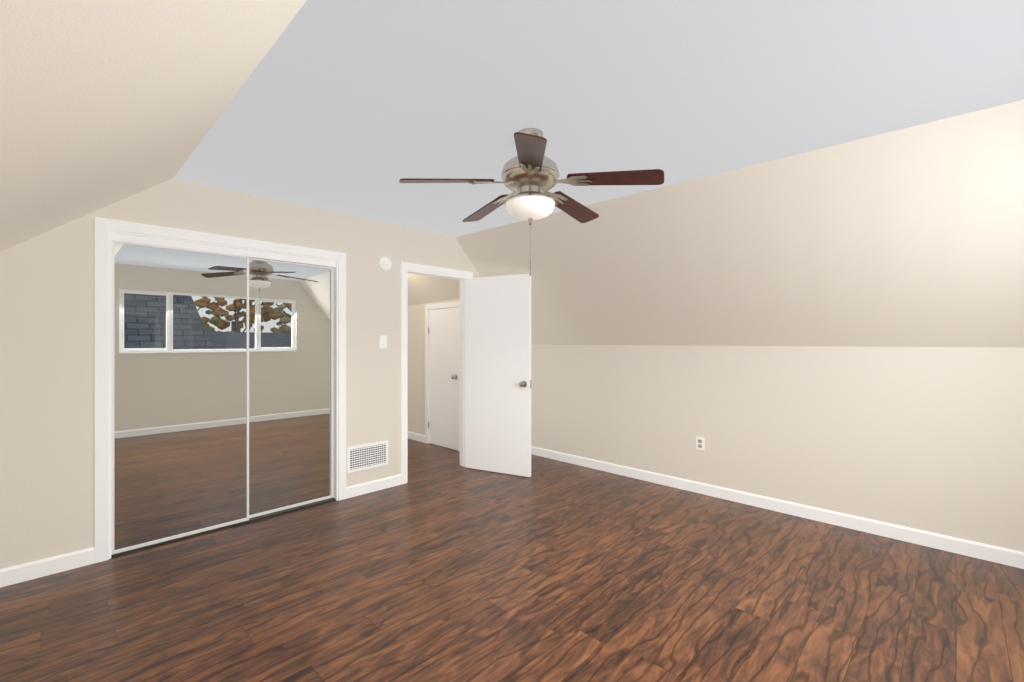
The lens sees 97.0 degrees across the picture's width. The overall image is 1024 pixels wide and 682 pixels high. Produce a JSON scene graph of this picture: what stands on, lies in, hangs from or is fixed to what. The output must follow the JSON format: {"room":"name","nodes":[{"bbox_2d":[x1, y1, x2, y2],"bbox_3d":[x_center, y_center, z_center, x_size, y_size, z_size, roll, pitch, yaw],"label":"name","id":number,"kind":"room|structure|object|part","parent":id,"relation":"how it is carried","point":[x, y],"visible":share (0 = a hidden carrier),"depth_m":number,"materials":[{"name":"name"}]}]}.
{"room":"empty attic bedroom","nodes":[
{"label":"empty attic bedroom","id":0,"kind":"room"},
{"bbox_2d":[0,0,306,251],"bbox_3d":[-2.089,-0.572,1.769,7.340,1.241,1.560,0,0,44],"label":"ceiling","id":1,"kind":"structure","parent":0,"point":[104,103],"depth_m":1.43,"materials":[{"name":"beige paint"}]},
{"bbox_2d":[0,178,480,568],"bbox_3d":[-1.611,0.103,3.814,0.120,2.490,5.130,0,0,44],"label":"wall","id":2,"kind":"structure","parent":0,"point":[46,394],"depth_m":2.74,"materials":[{"name":"beige paint"}]},
{"bbox_2d":[0,547,94,587],"bbox_3d":[-2.907,1.300,2.396,0.014,0.095,1.030,0,0,44],"label":"baseboard","id":3,"kind":"structure","parent":2,"relation":"attached to","point":[85,557],"depth_m":2.61,"materials":[{"name":"white wood"}]},
{"bbox_2d":[111,240,248,554],"bbox_3d":[-2.248,0.346,3.124,0.022,1.977,0.777,0,0,44],"label":"mirror door","id":4,"kind":"structure","parent":2,"relation":"in","point":[179,393],"depth_m":3.08,"materials":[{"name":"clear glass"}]},
{"bbox_2d":[94,217,345,562],"bbox_3d":[-2.031,0.293,3.372,0.138,2.110,1.590,0,0,44],"label":"trim","id":5,"kind":"structure","parent":2,"relation":"attached to","point":[106,231],"depth_m":2.95,"materials":[{"name":"white wood"}]},
{"bbox_2d":[111,498,335,556],"bbox_3d":[-2.036,1.342,3.376,0.086,0.012,1.436,0,0,44],"label":"trim","id":6,"kind":"structure","parent":2,"relation":"attached to","point":[254,519],"depth_m":3.36,"materials":[{"name":"grey metal"}]},
{"bbox_2d":[249,258,332,517],"bbox_3d":[-1.786,0.346,3.647,0.022,1.977,0.697,0,0,44],"label":"mirror door","id":7,"kind":"structure","parent":2,"relation":"in","point":[290,385],"depth_m":3.64,"materials":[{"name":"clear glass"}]},
{"bbox_2d":[347,441,387,472],"bbox_3d":[-1.285,1.023,4.054,0.008,0.220,0.390,0,0,44],"label":"air vent","id":8,"kind":"object","parent":2,"relation":"in","point":[365,456],"visible":1,"depth_m":4.04,"materials":[{"name":"white metal"}]},
{"bbox_2d":[346,474,400,498],"bbox_3d":[-1.243,1.300,4.093,0.014,0.095,0.545,0,0,44],"label":"baseboard","id":9,"kind":"structure","parent":2,"relation":"attached to","point":[364,488],"depth_m":4.07,"materials":[{"name":"white wood"}]},
{"bbox_2d":[379,336,386,347],"bbox_3d":[-1.181,-0.001,4.157,0.013,0.117,0.073,0,0,44],"label":"light switch","id":10,"kind":"object","parent":2,"relation":"attached to","point":[382,341],"visible":1,"depth_m":4.15,"materials":[{"name":"white plastic"}]},
{"bbox_2d":[378,257,391,270],"bbox_3d":[-1.160,-0.717,4.163,0.033,0.132,0.132,0,0,44],"label":"smoke detector","id":11,"kind":"object","parent":2,"relation":"attached to","point":[384,263],"visible":1,"depth_m":4.14,"materials":[{"name":"white plastic"}]},
{"bbox_2d":[401,262,472,484],"bbox_3d":[-0.788,0.295,4.652,0.156,2.105,0.890,0,0,44],"label":"door frame","id":12,"kind":"structure","parent":2,"relation":"attached to","point":[425,270],"depth_m":4.35,"materials":[{"name":"white wood"}]},
{"bbox_2d":[465,274,530,476],"bbox_3d":[-0.159,0.331,4.680,0.779,2.018,0.169,0,0,27],"label":"door","id":13,"kind":"structure","parent":2,"relation":"in","point":[497,373],"depth_m":4.65,"materials":[{"name":"white wood"}]},
{"bbox_2d":[408,299,459,434],"bbox_3d":[-1.170,0.363,6.148,2.520,1.970,0.100,0,0,44],"label":"wall","id":14,"kind":"structure","parent":0,"point":[416,368],"depth_m":6.21,"materials":[{"name":"beige paint"}]},
{"bbox_2d":[408,431,424,442],"bbox_3d":[-1.598,1.300,6.487,1.235,0.095,0.014,0,0,44],"label":"baseboard","id":15,"kind":"structure","parent":14,"relation":"attached to","point":[414,436],"depth_m":6.19,"materials":[{"name":"white wood"}]},
{"bbox_2d":[425,302,459,451],"bbox_3d":[-0.882,0.427,5.784,0.764,1.842,0.016,0,0,44],"label":"door frame","id":16,"kind":"structure","parent":14,"relation":"attached to","point":[442,305],"depth_m":6.01,"materials":[{"name":"white wood"}]},
{"bbox_2d":[428,307,457,449],"bbox_3d":[-0.885,0.457,5.782,0.631,1.767,0.099,0,0,44],"label":"hall door","id":17,"kind":"structure","parent":14,"relation":"in","point":[443,377],"depth_m":5.79,"materials":[{"name":"white wood"}]},
{"bbox_2d":[0,438,1023,681],"bbox_3d":[-0.814,1.388,3.033,7.390,0.080,5.330,0,0,44],"label":"floor","id":18,"kind":"structure","parent":0,"point":[442,564],"depth_m":2.38,"materials":[{"name":"brown wood"}]},
{"bbox_2d":[174,0,1023,236],"bbox_3d":[-0.653,-1.152,3.233,7.340,0.100,2.622,0,0,44],"label":"ceiling","id":19,"kind":"structure","parent":0,"point":[359,108],"depth_m":1.99,"materials":[{"name":"grey paint"}]},
{"bbox_2d":[399,128,663,275],"bbox_3d":[0.109,-0.726,2.435,1.297,0.752,1.278,0,0,44],"label":"ceiling fan","id":20,"kind":"object","parent":19,"relation":"hanging from","point":[530,173],"visible":1,"depth_m":2.29,"materials":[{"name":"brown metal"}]},
{"bbox_3d":[0.097,-0.694,2.398,0.256,0.080,0.256,0,0,44],"label":"lamp shade","id":21,"kind":"part","parent":20,"relation":"part of","materials":[{"name":"white glass"}]},
{"bbox_3d":[0.104,-0.823,2.421,0.631,0.042,0.621,0,0,44],"label":"arm","id":22,"kind":"part","parent":20,"relation":"part of"},
{"bbox_3d":[0.109,-0.810,2.435,1.297,0.072,1.278,0,0,44],"label":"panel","id":23,"kind":"part","parent":20,"relation":"part of","materials":[{"name":"brown wood"}]},
{"bbox_2d":[408,100,1023,347],"bbox_3d":[0.526,-0.567,4.436,7.340,1.249,1.270,0,0,44],"label":"ceiling","id":24,"kind":"structure","parent":0,"point":[913,236],"depth_m":3.02,"materials":[{"name":"beige paint"}]},
{"bbox_2d":[531,345,1023,551],"bbox_3d":[0.928,0.660,4.846,7.340,1.375,0.100,0,0,44],"label":"wall","id":25,"kind":"structure","parent":0,"point":[929,439],"depth_m":3.42,"materials":[{"name":"beige paint"}]},
{"bbox_2d":[696,436,703,450],"bbox_3d":[1.676,0.905,4.037,0.072,0.116,0.008,0,0,44],"label":"electrical outlet","id":26,"kind":"object","parent":25,"relation":"attached to","point":[699,443],"visible":1,"depth_m":4.03,"materials":[{"name":"white plastic"}]},
{"bbox_2d":[531,446,1023,568],"bbox_3d":[1.778,1.300,3.934,4.550,0.095,0.014,0,0,44],"label":"baseboard","id":27,"kind":"structure","parent":25,"relation":"attached to","point":[1013,558],"depth_m":3.41,"materials":[{"name":"white wood"}]}
]}

